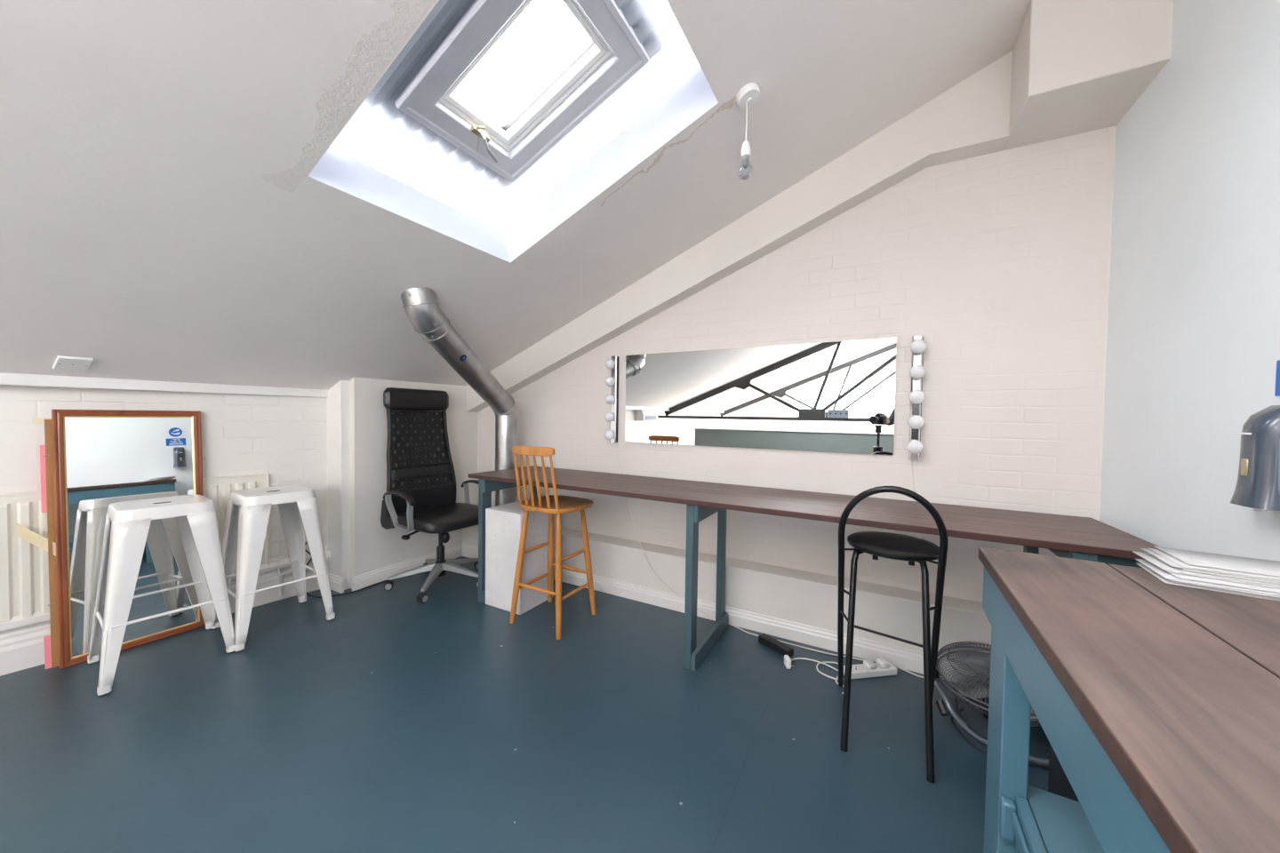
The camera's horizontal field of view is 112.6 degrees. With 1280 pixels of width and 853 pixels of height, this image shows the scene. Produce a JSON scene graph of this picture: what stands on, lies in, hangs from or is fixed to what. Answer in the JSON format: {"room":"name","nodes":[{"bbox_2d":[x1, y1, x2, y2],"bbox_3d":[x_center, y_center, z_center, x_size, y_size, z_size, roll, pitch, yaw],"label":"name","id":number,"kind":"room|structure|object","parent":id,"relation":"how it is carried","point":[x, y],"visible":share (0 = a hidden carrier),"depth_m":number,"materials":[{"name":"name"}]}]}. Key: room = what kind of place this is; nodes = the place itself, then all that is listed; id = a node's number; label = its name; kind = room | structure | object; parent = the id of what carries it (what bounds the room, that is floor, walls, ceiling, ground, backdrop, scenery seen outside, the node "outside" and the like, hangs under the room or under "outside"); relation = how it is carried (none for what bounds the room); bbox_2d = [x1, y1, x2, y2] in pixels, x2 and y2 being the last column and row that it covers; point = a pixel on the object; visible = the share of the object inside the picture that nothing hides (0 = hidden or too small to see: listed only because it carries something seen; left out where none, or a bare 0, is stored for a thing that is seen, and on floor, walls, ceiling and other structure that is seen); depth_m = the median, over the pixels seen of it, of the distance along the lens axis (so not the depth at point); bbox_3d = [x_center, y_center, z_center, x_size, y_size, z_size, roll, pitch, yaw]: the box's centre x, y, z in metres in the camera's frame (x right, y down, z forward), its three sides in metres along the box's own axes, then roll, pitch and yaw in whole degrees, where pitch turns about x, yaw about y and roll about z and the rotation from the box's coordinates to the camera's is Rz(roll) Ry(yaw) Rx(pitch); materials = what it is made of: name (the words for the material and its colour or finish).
{"room":"dressing room","nodes":[
{"label":"dressing room","id":0,"kind":"room"},
{"bbox_2d":[0,385,327,635],"bbox_3d":[-4.797,0.455,-0.933,0.939,1.400,9.700,2,2,29],"label":"wall","id":1,"kind":"structure","parent":0,"point":[284,438],"depth_m":2.49,"materials":[{"name":"brick"}]},
{"bbox_2d":[0,473,313,631],"bbox_3d":[-2.643,0.687,2.171,0.040,0.780,1.725,2,2,36],"label":"radiator","id":2,"kind":"object","parent":1,"relation":"attached to","point":[24,566],"visible":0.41,"depth_m":1.95,"materials":[{"name":"beige metal"}]},
{"bbox_2d":[0,372,327,397],"bbox_3d":[-2.724,-0.219,2.045,0.258,0.070,2.140,2,2,29],"label":"trim","id":3,"kind":"structure","parent":1,"relation":"attached to","point":[14,380],"depth_m":2.16,"materials":[{"name":"white wood"}]},
{"bbox_2d":[0,560,327,676],"bbox_3d":[-2.747,1.021,2.055,0.020,0.175,2.113,2,2,35],"label":"baseboard","id":4,"kind":"structure","parent":1,"relation":"attached to","point":[23,650],"depth_m":1.98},
{"bbox_2d":[0,550,330,631],"bbox_3d":[-2.731,0.881,2.059,0.035,0.045,2.140,2,2,35],"label":"trim","id":5,"kind":"structure","parent":1,"relation":"attached to","point":[18,621],"depth_m":1.97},
{"bbox_2d":[328,572,343,593],"bbox_3d":[-2.053,1.050,2.867,0.204,0.095,0.020,2,2,29],"label":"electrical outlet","id":6,"kind":"structure","parent":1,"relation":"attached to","point":[336,582],"depth_m":2.84,"materials":[{"name":"white plastic"}]},
{"bbox_2d":[349,377,477,589],"bbox_3d":[-1.972,0.307,3.513,0.763,1.550,1.100,2,2,29],"label":"wall","id":7,"kind":"structure","parent":0,"point":[373,547],"depth_m":3.00,"materials":[{"name":"paint"}]},
{"bbox_2d":[327,380,350,590],"bbox_3d":[-2.053,0.346,2.909,0.208,1.500,0.075,2,2,29],"label":"wall","id":8,"kind":"structure","parent":7,"relation":"attached to","point":[339,396],"depth_m":2.86,"materials":[{"name":"white paint"}]},
{"bbox_2d":[351,544,462,591],"bbox_3d":[-1.705,1.046,3.223,0.020,0.095,0.870,2,2,29],"label":"baseboard","id":9,"kind":"structure","parent":7,"relation":"attached to","point":[360,581],"depth_m":3.09,"materials":[{"name":"white wood"}]},
{"bbox_2d":[0,0,1031,390],"bbox_3d":[-2.355,-0.942,-1.821,4.140,1.638,10.660,2,2,29],"label":"ceiling","id":10,"kind":"structure","parent":0,"point":[163,218],"depth_m":1.57,"materials":[{"name":"white paint"}]},
{"bbox_2d":[52,355,93,371],"bbox_3d":[-2.504,-0.277,1.884,0.117,0.054,0.094,2,2,29],"label":"plate","id":11,"kind":"object","parent":10,"relation":"attached to","point":[61,363],"visible":1,"depth_m":1.88,"materials":[{"name":"white plastic"}]},
{"bbox_2d":[307,66,718,263],"bbox_3d":[-0.426,-1.122,1.538,1.221,0.627,0.950,2,2,29],"label":"trim","id":12,"kind":"structure","parent":10,"relation":"attached to","point":[693,97],"depth_m":1.82,"materials":[{"name":"white paint"}]},
{"bbox_2d":[329,0,700,231],"bbox_3d":[-0.463,-1.235,1.556,1.219,0.502,1.008,2,2,29],"label":"skylight","id":13,"kind":"object","parent":10,"relation":"in","point":[379,135],"visible":0.45,"depth_m":1.70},
{"bbox_2d":[394,0,650,183],"bbox_3d":[-0.432,-1.294,1.548,0.776,0.453,0.577,2,2,29],"label":"window","id":14,"kind":"structure","parent":13,"relation":"attached to","point":[611,52],"depth_m":1.58,"materials":[{"name":"white plastic"}]},
{"bbox_2d":[736,82,759,180],"bbox_3d":[0.412,-1.128,1.644,0.090,0.343,0.090,2,2,29],"label":"pendant light","id":15,"kind":"object","parent":10,"relation":"hanging from","point":[748,94],"visible":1,"depth_m":1.63,"materials":[{"name":"white plastic"}]},
{"bbox_2d":[0,556,1049,852],"bbox_3d":[-0.915,1.212,1.404,5.500,0.120,4.470,2,2,29],"label":"floor","id":16,"kind":"structure","parent":0,"point":[396,723],"depth_m":1.54,"materials":[{"name":"blue paint"}]},
{"bbox_2d":[16,409,205,669],"bbox_3d":[-2.583,0.514,2.136,0.110,1.191,0.606,2,2,32],"label":"framed mirror","id":17,"kind":"object","parent":16,"relation":"on","point":[91,460],"visible":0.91,"depth_m":2.09,"materials":[{"name":"brown wood"}]},
{"bbox_2d":[64,417,198,656],"bbox_3d":[-2.565,0.513,2.174,0.073,1.126,0.426,2,2,30],"label":"mirror glass","id":18,"kind":"object","parent":17,"relation":"attached to","point":[108,460],"depth_m":2.16,"materials":[{"name":"white"}]},
{"bbox_2d":[87,495,234,695],"bbox_3d":[-2.296,0.737,2.055,0.432,0.755,0.432,2,2,34],"label":"metal stool","id":19,"kind":"object","parent":16,"relation":"on","point":[127,524],"visible":0.99,"depth_m":1.98,"materials":[{"name":"white metal"}]},
{"bbox_2d":[210,485,335,652],"bbox_3d":[-2.052,0.732,2.392,0.432,0.755,0.432,2,2,33],"label":"metal stool","id":20,"kind":"object","parent":16,"relation":"on","point":[248,511],"visible":0.88,"depth_m":2.35,"materials":[{"name":"white metal"}]},
{"bbox_2d":[304,542,387,598],"bbox_3d":[-1.753,0.868,3.107,1.132,0.458,0.220,-1,2,-44],"label":"cable","id":21,"kind":"object","parent":16,"relation":"on","point":[308,552],"visible":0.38,"depth_m":2.80,"materials":[{"name":"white plastic"}]},
{"bbox_2d":[380,387,478,603],"bbox_3d":[-1.394,0.417,3.012,0.670,1.372,0.670,2,2,32],"label":"office chair","id":22,"kind":"object","parent":16,"relation":"on","point":[434,509],"visible":0.89,"depth_m":3.03,"materials":[{"name":"black leather"}]},
{"bbox_2d":[400,287,518,506],"bbox_3d":[-1.075,0.189,2.713,0.187,1.854,1.149,1,1,9],"label":"ventilation duct","id":23,"kind":"object","parent":16,"relation":"on","point":[421,307],"visible":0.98,"depth_m":2.60,"materials":[{"name":"silver metal"}]},
{"bbox_2d":[485,501,553,615],"bbox_3d":[-0.768,0.817,2.738,0.300,0.605,0.303,2,2,29],"label":"box","id":24,"kind":"object","parent":16,"relation":"on","point":[503,523],"visible":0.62,"depth_m":2.62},
{"bbox_2d":[509,445,596,639],"bbox_3d":[-0.509,0.617,2.477,0.383,1.028,0.426,2,2,29],"label":"bar chair","id":25,"kind":"object","parent":16,"relation":"on","point":[556,504],"visible":1,"depth_m":2.40,"materials":[{"name":"brown wood"}]},
{"bbox_2d":[758,633,793,657],"bbox_3d":[0.704,1.136,2.216,0.048,0.037,0.190,0,2,-34],"label":"power strip","id":26,"kind":"object","parent":16,"relation":"on","point":[764,639],"visible":0.94,"depth_m":2.20,"materials":[{"name":"black plastic"}]},
{"bbox_2d":[468,465,1158,723],"bbox_3d":[0.372,0.743,2.237,3.070,0.812,0.560,2,2,29],"label":"table","id":27,"kind":"object","parent":16,"relation":"on","point":[1086,539],"depth_m":1.98,"materials":[{"name":"teal paint"}]},
{"bbox_2d":[784,655,844,679],"bbox_3d":[0.843,1.136,2.055,0.280,0.048,0.147,1,2,21],"label":"plug","id":28,"kind":"object","parent":16,"relation":"on","point":[788,660],"visible":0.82,"depth_m":2.05,"materials":[{"name":"white plastic"}]},
{"bbox_2d":[835,657,897,694],"bbox_3d":[1.027,1.135,1.983,0.372,0.060,0.121,0,2,-24],"label":"power strip","id":29,"kind":"object","parent":16,"relation":"on","point":[882,668],"visible":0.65,"depth_m":1.99,"materials":[{"name":"white plastic"}]},
{"bbox_2d":[837,485,948,783],"bbox_3d":[0.948,0.686,1.639,0.348,0.981,0.457,2,2,29],"label":"bar stool","id":30,"kind":"object","parent":16,"relation":"on","point":[885,545],"visible":1,"depth_m":1.55,"materials":[{"name":"black metal"}]},
{"bbox_2d":[934,641,1049,769],"bbox_3d":[1.356,1.038,1.634,0.423,0.280,0.384,2,2,29],"label":"floor fan","id":31,"kind":"object","parent":16,"relation":"on","point":[972,688],"visible":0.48,"depth_m":1.64,"materials":[{"name":"grey metal"}]},
{"bbox_2d":[1048,744,1079,802],"bbox_3d":[1.361,0.911,1.156,0.295,0.560,0.286,2,2,29],"label":"base cabinet","id":32,"kind":"object","parent":16,"relation":"on","point":[1059,784],"visible":0.02,"depth_m":1.29,"materials":[{"name":"black"}]},
{"bbox_2d":[978,546,1279,852],"bbox_3d":[0.732,0.774,0.289,0.606,0.860,1.713,2,2,29],"label":"workbench","id":33,"kind":"object","parent":16,"relation":"on","point":[1157,702],"visible":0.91,"depth_m":0.61,"materials":[{"name":"teal paint"}]},
{"bbox_2d":[1027,784,1104,852],"bbox_3d":[0.723,0.846,0.262,0.485,0.020,1.414,2,2,29],"label":"shelf","id":34,"kind":"object","parent":33,"relation":"attached to","point":[1056,824],"depth_m":0.88,"materials":[{"name":"teal paint"}]},
{"bbox_2d":[1136,562,1279,601],"bbox_3d":[1.275,0.336,0.890,0.285,0.003,0.150,2,2,34],"label":"paper sheet","id":35,"kind":"object","parent":33,"relation":"on","point":[1166,581],"visible":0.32,"depth_m":0.89,"materials":[{"name":"white paper"}]},
{"bbox_2d":[1168,579,1279,599],"bbox_3d":[1.282,0.332,0.883,0.285,0.004,0.150,2,2,34],"label":"paper sheet","id":36,"kind":"object","parent":35,"relation":"on","point":[1168,580],"visible":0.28,"depth_m":0.86,"materials":[{"name":"white paper"}]},
{"bbox_2d":[1170,579,1279,598],"bbox_3d":[1.280,0.328,0.880,0.285,0.005,0.150,2,2,34],"label":"paper sheet","id":37,"kind":"object","parent":36,"relation":"on","point":[1260,594],"visible":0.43,"depth_m":0.85,"materials":[{"name":"white paper"}]},
{"bbox_2d":[1135,559,1279,596],"bbox_3d":[1.273,0.325,0.889,0.285,0.003,0.150,2,2,33],"label":"paper sheet","id":38,"kind":"object","parent":37,"relation":"on","point":[1164,574],"visible":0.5,"depth_m":0.89,"materials":[{"name":"white paper"}]},
{"bbox_2d":[1168,572,1279,593],"bbox_3d":[1.291,0.321,0.884,0.285,0.004,0.150,2,2,33],"label":"paper sheet","id":39,"kind":"object","parent":38,"relation":"on","point":[1177,575],"visible":0.37,"depth_m":0.87,"materials":[{"name":"white paper"}]},
{"bbox_2d":[1165,570,1279,588],"bbox_3d":[1.299,0.317,0.907,0.285,0.005,0.150,2,2,33],"label":"paper sheet","id":40,"kind":"object","parent":39,"relation":"on","point":[1256,584],"visible":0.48,"depth_m":0.87,"materials":[{"name":"white paper"}]},
{"bbox_2d":[1132,551,1279,586],"bbox_3d":[1.296,0.314,0.913,0.285,0.003,0.150,2,2,32],"label":"paper sheet","id":41,"kind":"object","parent":40,"relation":"on","point":[1161,564],"visible":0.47,"depth_m":0.92,"materials":[{"name":"white paper"}]},
{"bbox_2d":[1180,568,1279,583],"bbox_3d":[1.325,0.311,0.897,0.285,0.004,0.150,2,2,33],"label":"paper sheet","id":42,"kind":"object","parent":41,"relation":"on","point":[1188,570],"visible":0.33,"depth_m":0.88,"materials":[{"name":"white paper"}]},
{"bbox_2d":[1140,548,1279,582],"bbox_3d":[1.311,0.306,0.910,0.285,0.005,0.150,2,2,33],"label":"paper sheet","id":43,"kind":"object","parent":42,"relation":"on","point":[1164,560],"visible":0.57,"depth_m":0.92,"materials":[{"name":"white paper"}]},
{"bbox_2d":[1148,548,1279,580],"bbox_3d":[1.323,0.304,0.903,0.285,0.003,0.150,2,2,32],"label":"paper sheet","id":44,"kind":"object","parent":43,"relation":"on","point":[1169,557],"visible":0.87,"depth_m":0.90,"materials":[{"name":"white paper"}]},
{"bbox_2d":[1153,546,1279,576],"bbox_3d":[1.341,0.300,0.907,0.285,0.004,0.150,2,2,32],"label":"paper sheet","id":45,"kind":"object","parent":44,"relation":"on","point":[1223,562],"visible":1,"depth_m":0.94,"materials":[{"name":"white paper"}]},
{"bbox_2d":[462,525,991,663],"bbox_3d":[0.237,0.968,2.733,3.887,0.332,0.160,2,2,29],"label":"wall","id":46,"kind":"structure","parent":0,"point":[804,597],"depth_m":2.34,"materials":[{"name":"paint"}]},
{"bbox_2d":[462,544,990,684],"bbox_3d":[0.191,1.088,2.658,3.887,0.095,0.020,2,2,29],"label":"baseboard","id":47,"kind":"structure","parent":46,"relation":"attached to","point":[908,660],"depth_m":2.37,"materials":[{"name":"white wood"}]},
{"bbox_2d":[477,125,1116,602],"bbox_3d":[0.117,-0.574,2.967,5.300,3.400,0.200,2,2,29],"label":"wall","id":48,"kind":"structure","parent":0,"point":[1000,260],"depth_m":2.12,"materials":[{"name":"paint"}]},
{"bbox_2d":[466,50,1012,412],"bbox_3d":[0.110,-0.939,2.789,3.517,1.719,0.128,2,2,29],"label":"beam","id":49,"kind":"structure","parent":48,"relation":"attached to","point":[970,119],"depth_m":2.29,"materials":[{"name":"paint"}]},
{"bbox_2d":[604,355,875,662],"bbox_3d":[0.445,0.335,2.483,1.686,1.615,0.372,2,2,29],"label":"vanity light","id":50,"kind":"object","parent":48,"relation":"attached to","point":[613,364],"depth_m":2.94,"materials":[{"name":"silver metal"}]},
{"bbox_2d":[624,337,896,455],"bbox_3d":[0.606,-0.173,2.580,1.606,0.600,0.016,2,2,29],"label":"wall mirror","id":51,"kind":"object","parent":48,"relation":"attached to","point":[839,396],"visible":1,"depth_m":2.48,"materials":[{"name":"clear glass"}]},
{"bbox_2d":[891,335,927,678],"bbox_3d":[1.333,0.359,2.070,0.166,1.616,0.218,2,2,29],"label":"vanity light","id":52,"kind":"object","parent":48,"relation":"attached to","point":[915,447],"depth_m":2.08,"materials":[{"name":"silver metal"}]},
{"bbox_2d":[1003,0,1173,150],"bbox_3d":[1.761,-1.694,1.710,0.382,0.850,0.390,2,2,29],"label":"beam","id":53,"kind":"structure","parent":48,"relation":"attached to","point":[1078,67],"depth_m":1.60,"materials":[{"name":"paint"}]},
{"bbox_2d":[1099,0,1279,561],"bbox_3d":[1.095,-0.484,-0.010,0.200,3.400,4.460,2,2,29],"label":"wall","id":54,"kind":"structure","parent":0,"point":[1194,302],"depth_m":1.31,"materials":[{"name":"white paint"}]},
{"bbox_2d":[1229,405,1279,512],"bbox_3d":[1.477,0.076,1.003,0.086,0.252,0.100,2,2,29],"label":"dispenser","id":55,"kind":"object","parent":54,"relation":"attached to","point":[1258,483],"visible":1,"depth_m":0.99,"materials":[{"name":"grey plastic"}]},
{"bbox_2d":[1274,305,1279,397],"bbox_3d":[1.508,-0.189,0.962,0.005,0.236,0.172,2,2,29],"label":"sign","id":56,"kind":"object","parent":54,"relation":"attached to","point":[1277,374],"visible":1,"depth_m":1.03,"materials":[{"name":"blue"}]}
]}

